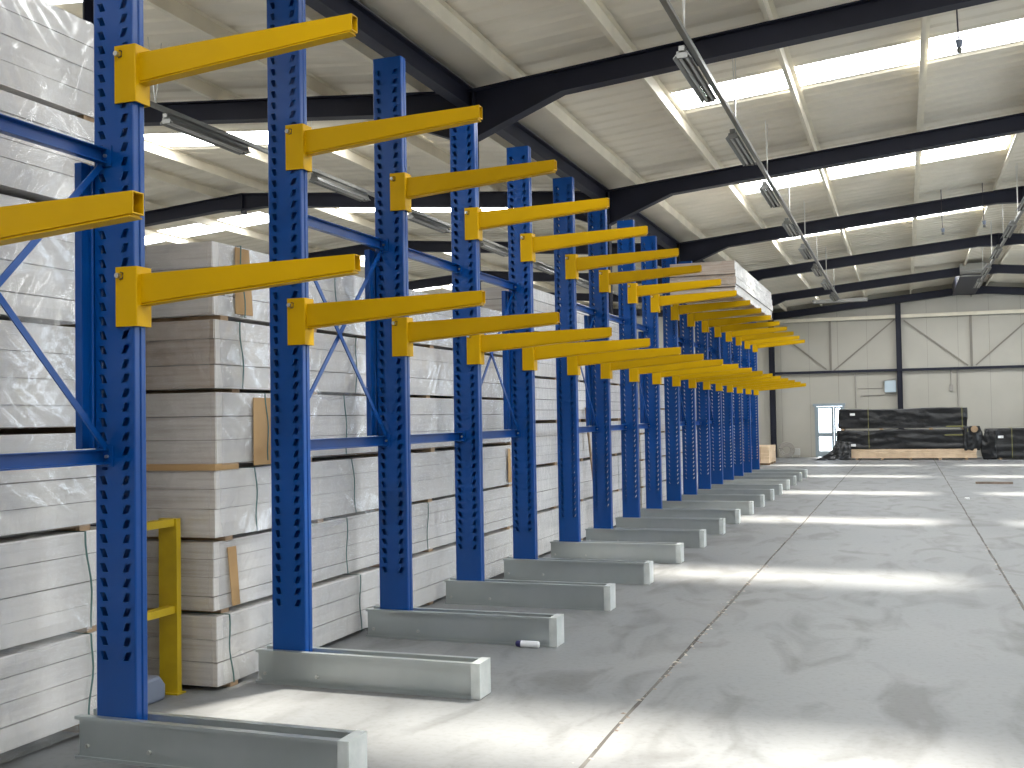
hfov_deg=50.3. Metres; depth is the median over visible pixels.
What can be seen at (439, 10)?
purlin
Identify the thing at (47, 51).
pack
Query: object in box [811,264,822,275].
strip light
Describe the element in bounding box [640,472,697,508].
pack
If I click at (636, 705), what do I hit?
trim
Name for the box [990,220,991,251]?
hanger
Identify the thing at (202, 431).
pack
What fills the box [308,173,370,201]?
strip light
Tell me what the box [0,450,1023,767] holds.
floor
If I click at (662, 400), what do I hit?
pack
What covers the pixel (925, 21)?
purlin
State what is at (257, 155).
roof purlin
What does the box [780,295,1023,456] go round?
trim
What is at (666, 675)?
crumbs
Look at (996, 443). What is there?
pack
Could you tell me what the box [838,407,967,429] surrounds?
pack
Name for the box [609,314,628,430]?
brace
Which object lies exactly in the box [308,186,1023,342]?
frame
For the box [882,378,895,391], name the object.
control box
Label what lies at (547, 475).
pack
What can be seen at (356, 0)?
gutter
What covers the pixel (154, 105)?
trunk
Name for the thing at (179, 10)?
roof purlin
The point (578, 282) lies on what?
strip light
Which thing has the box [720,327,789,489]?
column
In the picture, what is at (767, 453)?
crate
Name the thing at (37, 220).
rack arm
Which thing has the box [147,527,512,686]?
pack
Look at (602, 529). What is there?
column
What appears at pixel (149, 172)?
roof purlin
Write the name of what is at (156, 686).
block
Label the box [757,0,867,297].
purlin
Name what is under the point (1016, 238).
frame
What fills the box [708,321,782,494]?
column
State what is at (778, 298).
frame
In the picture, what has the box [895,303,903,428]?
post
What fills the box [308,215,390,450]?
rack bracing
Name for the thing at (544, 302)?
pack
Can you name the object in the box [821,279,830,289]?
strip light
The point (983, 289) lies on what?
frame
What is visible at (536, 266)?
tray
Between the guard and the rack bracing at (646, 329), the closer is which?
the guard
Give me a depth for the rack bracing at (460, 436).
9.05 m
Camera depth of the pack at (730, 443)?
24.52 m
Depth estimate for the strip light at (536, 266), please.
24.06 m
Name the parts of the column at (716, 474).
plate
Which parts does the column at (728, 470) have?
plate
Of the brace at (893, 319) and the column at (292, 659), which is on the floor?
the column at (292, 659)
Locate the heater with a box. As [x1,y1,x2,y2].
[952,262,985,294]
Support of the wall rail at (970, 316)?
attached to the wall
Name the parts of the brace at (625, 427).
plate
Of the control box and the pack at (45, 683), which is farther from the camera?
the control box
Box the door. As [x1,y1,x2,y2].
[813,403,844,456]
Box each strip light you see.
[160,113,251,154]
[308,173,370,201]
[408,212,450,232]
[480,241,507,256]
[533,262,553,274]
[576,280,588,288]
[673,45,718,103]
[726,129,755,165]
[759,181,781,207]
[782,218,799,237]
[798,244,812,258]
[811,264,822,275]
[812,297,867,303]
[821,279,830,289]
[829,292,837,301]
[973,278,982,288]
[980,263,991,274]
[989,244,1002,258]
[1000,220,1016,238]
[1016,197,1023,210]
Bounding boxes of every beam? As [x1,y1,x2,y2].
[306,0,772,318]
[774,309,1023,322]
[775,365,1023,374]
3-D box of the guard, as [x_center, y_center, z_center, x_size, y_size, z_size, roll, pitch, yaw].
[-2.109,1.315,6.301,0.160,1.035,0.495,-2,-2,20]
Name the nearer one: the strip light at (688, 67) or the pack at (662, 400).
the strip light at (688, 67)
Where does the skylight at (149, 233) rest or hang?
attached to the frame at (625, 202)
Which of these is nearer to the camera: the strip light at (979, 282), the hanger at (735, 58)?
the hanger at (735, 58)
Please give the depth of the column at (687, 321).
19.14 m
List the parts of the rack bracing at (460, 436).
plate, plate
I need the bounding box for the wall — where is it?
[586,282,1023,457]
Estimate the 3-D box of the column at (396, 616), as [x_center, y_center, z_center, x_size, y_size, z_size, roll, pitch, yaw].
[-0.379,-0.304,7.956,1.510,4.315,0.175,-2,-2,20]
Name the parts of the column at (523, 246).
plate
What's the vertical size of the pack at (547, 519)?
0.500 m
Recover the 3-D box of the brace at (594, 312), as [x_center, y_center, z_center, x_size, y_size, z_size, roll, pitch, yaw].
[0.800,-0.182,13.077,0.160,1.558,1.408,-2,-2,20]
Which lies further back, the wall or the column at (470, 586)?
the wall
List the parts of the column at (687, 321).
plate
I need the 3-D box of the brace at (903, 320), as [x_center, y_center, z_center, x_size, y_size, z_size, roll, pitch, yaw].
[14.752,-1.441,37.952,2.081,1.689,0.020,-2,-2,20]
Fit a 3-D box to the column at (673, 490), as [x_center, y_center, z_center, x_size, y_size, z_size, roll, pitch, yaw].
[3.129,-0.059,17.691,1.510,4.315,0.175,-2,-2,20]
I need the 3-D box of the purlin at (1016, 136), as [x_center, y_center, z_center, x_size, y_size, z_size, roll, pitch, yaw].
[7.397,-3.956,15.599,0.101,0.150,47.250,-2,-2,20]
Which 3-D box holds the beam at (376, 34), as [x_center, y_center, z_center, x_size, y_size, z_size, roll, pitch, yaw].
[1.526,-3.017,17.691,0.140,0.230,47.250,-2,-2,20]
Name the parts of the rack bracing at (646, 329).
bracing post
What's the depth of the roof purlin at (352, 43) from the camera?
11.26 m
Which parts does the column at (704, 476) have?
plate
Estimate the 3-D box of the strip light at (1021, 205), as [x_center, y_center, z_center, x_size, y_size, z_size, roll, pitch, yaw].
[8.373,-3.004,17.765,0.170,0.110,1.550,-2,-2,20]
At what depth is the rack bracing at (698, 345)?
20.54 m
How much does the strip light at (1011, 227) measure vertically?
0.110 m
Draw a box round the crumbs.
[572,506,1020,762]
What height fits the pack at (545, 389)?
0.522 m
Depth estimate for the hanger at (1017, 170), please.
19.66 m
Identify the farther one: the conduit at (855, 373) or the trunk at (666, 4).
the conduit at (855, 373)
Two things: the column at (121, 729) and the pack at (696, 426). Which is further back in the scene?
the pack at (696, 426)
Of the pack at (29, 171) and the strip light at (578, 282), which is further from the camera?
the strip light at (578, 282)
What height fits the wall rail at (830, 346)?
1.760 m
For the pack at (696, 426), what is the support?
on the pack at (730, 443)
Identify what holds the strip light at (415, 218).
attached to the trunk at (154, 105)
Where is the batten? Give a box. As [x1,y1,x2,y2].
[584,407,592,481]
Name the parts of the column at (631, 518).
plate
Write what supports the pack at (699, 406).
on the pack at (696, 426)
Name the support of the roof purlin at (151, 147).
attached to the frame at (625, 202)
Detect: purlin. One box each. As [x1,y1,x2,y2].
[143,0,645,268]
[144,139,588,302]
[144,165,268,214]
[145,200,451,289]
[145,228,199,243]
[171,75,638,285]
[243,147,641,308]
[306,5,642,238]
[413,0,787,310]
[578,0,822,305]
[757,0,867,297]
[910,15,930,293]
[963,133,1019,265]
[985,223,1023,285]
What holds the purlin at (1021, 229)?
attached to the frame at (625, 202)
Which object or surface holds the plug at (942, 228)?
hanging from the ceiling
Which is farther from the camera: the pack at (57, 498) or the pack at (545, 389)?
the pack at (545, 389)
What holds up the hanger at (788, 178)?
hanging from the ceiling
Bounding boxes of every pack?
[0,0,93,122]
[0,90,93,201]
[0,194,74,326]
[0,320,75,433]
[0,433,95,535]
[0,526,96,649]
[0,631,96,753]
[145,241,502,356]
[145,319,502,399]
[146,392,510,470]
[146,445,511,540]
[147,485,512,612]
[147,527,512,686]
[440,287,632,341]
[510,486,636,555]
[511,453,635,510]
[535,358,624,385]
[535,378,634,422]
[536,420,635,464]
[633,383,695,409]
[638,410,692,434]
[639,430,696,460]
[639,451,697,487]
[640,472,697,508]
[669,260,772,320]
[696,406,734,425]
[696,426,734,444]
[696,443,734,465]
[817,426,982,459]
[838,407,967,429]
[851,448,976,459]
[981,427,1023,459]
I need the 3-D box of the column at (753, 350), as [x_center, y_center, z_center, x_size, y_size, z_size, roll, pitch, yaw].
[6.589,0.182,27.291,1.510,4.315,0.175,-2,-2,20]
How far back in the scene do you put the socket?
10.70 m
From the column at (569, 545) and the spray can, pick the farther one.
the column at (569, 545)
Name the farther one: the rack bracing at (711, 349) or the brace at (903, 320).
the brace at (903, 320)
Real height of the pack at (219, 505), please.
0.473 m
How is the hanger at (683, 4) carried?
hanging from the ceiling
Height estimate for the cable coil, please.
0.581 m
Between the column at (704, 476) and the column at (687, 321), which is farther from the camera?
the column at (704, 476)
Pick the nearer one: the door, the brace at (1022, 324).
the brace at (1022, 324)
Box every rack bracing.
[0,113,113,470]
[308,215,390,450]
[408,248,465,443]
[480,272,521,438]
[633,323,651,428]
[674,337,687,426]
[690,342,702,425]
[705,347,714,424]
[728,354,735,422]
[738,357,744,422]
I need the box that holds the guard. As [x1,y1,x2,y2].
[147,518,185,695]
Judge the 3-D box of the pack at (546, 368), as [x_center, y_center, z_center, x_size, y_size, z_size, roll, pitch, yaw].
[0.570,-0.253,14.846,1.050,0.509,5.308,-2,-2,20]
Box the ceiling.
[53,0,1023,306]
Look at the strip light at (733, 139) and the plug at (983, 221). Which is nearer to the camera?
the strip light at (733, 139)
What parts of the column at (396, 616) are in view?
plate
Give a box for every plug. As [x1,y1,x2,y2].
[940,190,944,234]
[955,9,962,52]
[982,183,985,226]
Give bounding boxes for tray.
[533,262,553,270]
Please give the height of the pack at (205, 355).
0.483 m
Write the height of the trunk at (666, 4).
0.045 m
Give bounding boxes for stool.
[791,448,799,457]
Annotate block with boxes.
[148,675,164,704]
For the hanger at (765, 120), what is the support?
hanging from the ceiling
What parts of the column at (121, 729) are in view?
plate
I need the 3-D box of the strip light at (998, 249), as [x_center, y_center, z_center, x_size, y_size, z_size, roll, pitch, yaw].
[10.474,-2.857,23.596,0.170,0.110,1.550,-2,-2,20]
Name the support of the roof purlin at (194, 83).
attached to the frame at (625, 202)
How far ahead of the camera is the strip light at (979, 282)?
29.23 m
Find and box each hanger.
[147,37,161,102]
[682,0,684,26]
[732,58,735,115]
[765,120,767,171]
[788,178,789,209]
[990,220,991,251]
[1016,170,1017,211]
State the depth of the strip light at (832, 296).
30.53 m
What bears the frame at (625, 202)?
on the floor
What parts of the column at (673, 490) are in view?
plate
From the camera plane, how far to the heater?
32.96 m
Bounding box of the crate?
[743,445,775,464]
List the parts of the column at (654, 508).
plate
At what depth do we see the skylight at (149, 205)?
23.19 m
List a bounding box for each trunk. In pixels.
[150,101,617,295]
[659,0,839,298]
[981,211,1023,280]
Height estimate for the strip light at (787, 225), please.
0.110 m
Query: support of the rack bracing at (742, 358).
attached to the column at (747, 465)
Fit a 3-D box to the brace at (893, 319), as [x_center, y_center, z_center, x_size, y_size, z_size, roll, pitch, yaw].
[12.518,-1.379,38.755,2.132,1.788,0.020,-2,-2,20]
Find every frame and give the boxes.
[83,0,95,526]
[144,0,997,306]
[145,113,1023,313]
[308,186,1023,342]
[408,233,1023,358]
[546,264,1023,460]
[613,286,1023,457]
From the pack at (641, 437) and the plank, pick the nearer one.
the pack at (641, 437)
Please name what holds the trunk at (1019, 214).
hanging from the hanger
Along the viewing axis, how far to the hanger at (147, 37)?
11.49 m
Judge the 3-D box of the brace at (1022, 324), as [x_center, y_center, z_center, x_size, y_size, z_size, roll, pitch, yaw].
[16.821,-1.499,37.208,1.883,1.687,0.020,-2,-2,20]
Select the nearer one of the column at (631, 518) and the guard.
the guard
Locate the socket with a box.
[955,39,962,47]
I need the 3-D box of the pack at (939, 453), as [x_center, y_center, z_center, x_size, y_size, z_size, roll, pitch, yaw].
[13.325,2.336,36.393,4.011,0.351,1.000,-2,-2,20]
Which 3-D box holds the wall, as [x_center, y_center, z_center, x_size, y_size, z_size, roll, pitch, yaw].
[9.503,-0.359,39.901,27.100,6.084,0.100,-2,-2,20]
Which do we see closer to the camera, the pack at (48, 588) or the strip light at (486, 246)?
the pack at (48, 588)
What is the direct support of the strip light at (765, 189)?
attached to the trunk at (666, 4)
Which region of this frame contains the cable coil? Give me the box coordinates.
[778,442,794,457]
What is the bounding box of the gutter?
[356,0,704,261]
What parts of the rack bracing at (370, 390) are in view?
bracing post, plate, plate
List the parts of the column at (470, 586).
plate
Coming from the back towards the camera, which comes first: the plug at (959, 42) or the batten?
the batten
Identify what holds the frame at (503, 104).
on the floor
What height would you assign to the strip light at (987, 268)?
0.110 m
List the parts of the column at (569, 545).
plate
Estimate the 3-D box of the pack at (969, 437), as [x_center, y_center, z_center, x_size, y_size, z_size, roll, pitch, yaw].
[12.867,1.970,36.511,5.322,1.109,1.307,-2,-2,18]
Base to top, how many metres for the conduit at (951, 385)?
1.250 m
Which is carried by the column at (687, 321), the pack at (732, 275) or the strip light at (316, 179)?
the pack at (732, 275)
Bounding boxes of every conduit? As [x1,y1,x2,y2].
[855,373,856,407]
[858,388,876,395]
[949,370,958,405]
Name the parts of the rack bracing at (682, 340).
bracing post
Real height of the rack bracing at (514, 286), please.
1.558 m
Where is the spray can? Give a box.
[515,640,539,647]
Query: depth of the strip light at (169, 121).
12.38 m
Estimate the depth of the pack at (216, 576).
7.14 m
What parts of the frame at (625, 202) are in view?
apex plate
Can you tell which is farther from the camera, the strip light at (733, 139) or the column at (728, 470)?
the column at (728, 470)
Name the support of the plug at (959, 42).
hanging from the ceiling
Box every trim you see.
[358,0,780,309]
[579,458,861,767]
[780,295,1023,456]
[933,459,1023,609]
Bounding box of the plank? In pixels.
[975,482,1012,483]
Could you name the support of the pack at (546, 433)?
on the pack at (547, 475)
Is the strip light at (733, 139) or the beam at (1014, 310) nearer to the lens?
the strip light at (733, 139)
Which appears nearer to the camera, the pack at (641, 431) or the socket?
the socket
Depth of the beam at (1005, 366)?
38.15 m
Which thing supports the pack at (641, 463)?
on the pack at (642, 490)
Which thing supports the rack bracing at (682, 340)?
attached to the column at (687, 321)
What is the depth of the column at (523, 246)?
10.81 m
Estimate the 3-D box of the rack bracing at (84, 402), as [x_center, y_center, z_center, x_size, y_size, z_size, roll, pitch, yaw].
[-2.226,-0.393,4.681,0.160,1.558,1.450,-2,-2,20]
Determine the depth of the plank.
23.52 m
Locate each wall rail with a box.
[829,321,831,369]
[969,315,972,365]
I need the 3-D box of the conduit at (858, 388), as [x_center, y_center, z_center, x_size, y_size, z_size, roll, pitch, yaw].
[12.730,0.315,38.636,0.890,0.350,0.028,-2,-2,20]
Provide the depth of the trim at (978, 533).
12.10 m
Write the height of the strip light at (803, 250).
0.110 m
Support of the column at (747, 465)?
on the floor
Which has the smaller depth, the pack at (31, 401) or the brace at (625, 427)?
the pack at (31, 401)
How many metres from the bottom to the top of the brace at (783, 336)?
1.288 m
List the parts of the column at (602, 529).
plate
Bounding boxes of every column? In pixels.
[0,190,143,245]
[74,0,366,767]
[255,0,490,699]
[366,56,563,647]
[444,123,615,610]
[503,146,653,584]
[550,177,683,562]
[585,209,706,547]
[615,220,725,534]
[640,236,740,523]
[662,257,753,514]
[678,261,764,506]
[695,312,773,500]
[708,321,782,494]
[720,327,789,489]
[731,331,796,484]
[741,323,801,480]
[747,322,806,477]
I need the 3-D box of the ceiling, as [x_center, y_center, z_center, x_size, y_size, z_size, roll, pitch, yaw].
[1.441,-3.622,17.737,27.100,0.656,47.250,-2,-2,20]
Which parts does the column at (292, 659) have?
plate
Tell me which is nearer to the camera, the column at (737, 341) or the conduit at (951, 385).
the column at (737, 341)
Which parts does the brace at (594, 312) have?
bracing post, plate, plate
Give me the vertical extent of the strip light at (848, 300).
0.110 m
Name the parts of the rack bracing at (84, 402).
bracing post, plate, plate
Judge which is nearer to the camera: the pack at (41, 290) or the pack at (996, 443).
the pack at (41, 290)
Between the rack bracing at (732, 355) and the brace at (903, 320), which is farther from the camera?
the brace at (903, 320)
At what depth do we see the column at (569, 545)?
12.25 m
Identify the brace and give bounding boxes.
[577,304,599,432]
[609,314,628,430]
[783,336,826,369]
[834,319,894,370]
[903,320,967,365]
[976,323,1023,365]
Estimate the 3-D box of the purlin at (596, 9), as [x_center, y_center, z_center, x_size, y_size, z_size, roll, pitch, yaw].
[3.208,-3.420,17.095,0.101,0.150,47.250,-2,-2,20]
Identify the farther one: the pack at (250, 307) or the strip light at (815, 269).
the strip light at (815, 269)
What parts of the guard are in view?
rail, rail, post, foot plate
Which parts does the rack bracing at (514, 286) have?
bracing post, plate, plate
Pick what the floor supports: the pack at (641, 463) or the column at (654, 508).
the column at (654, 508)

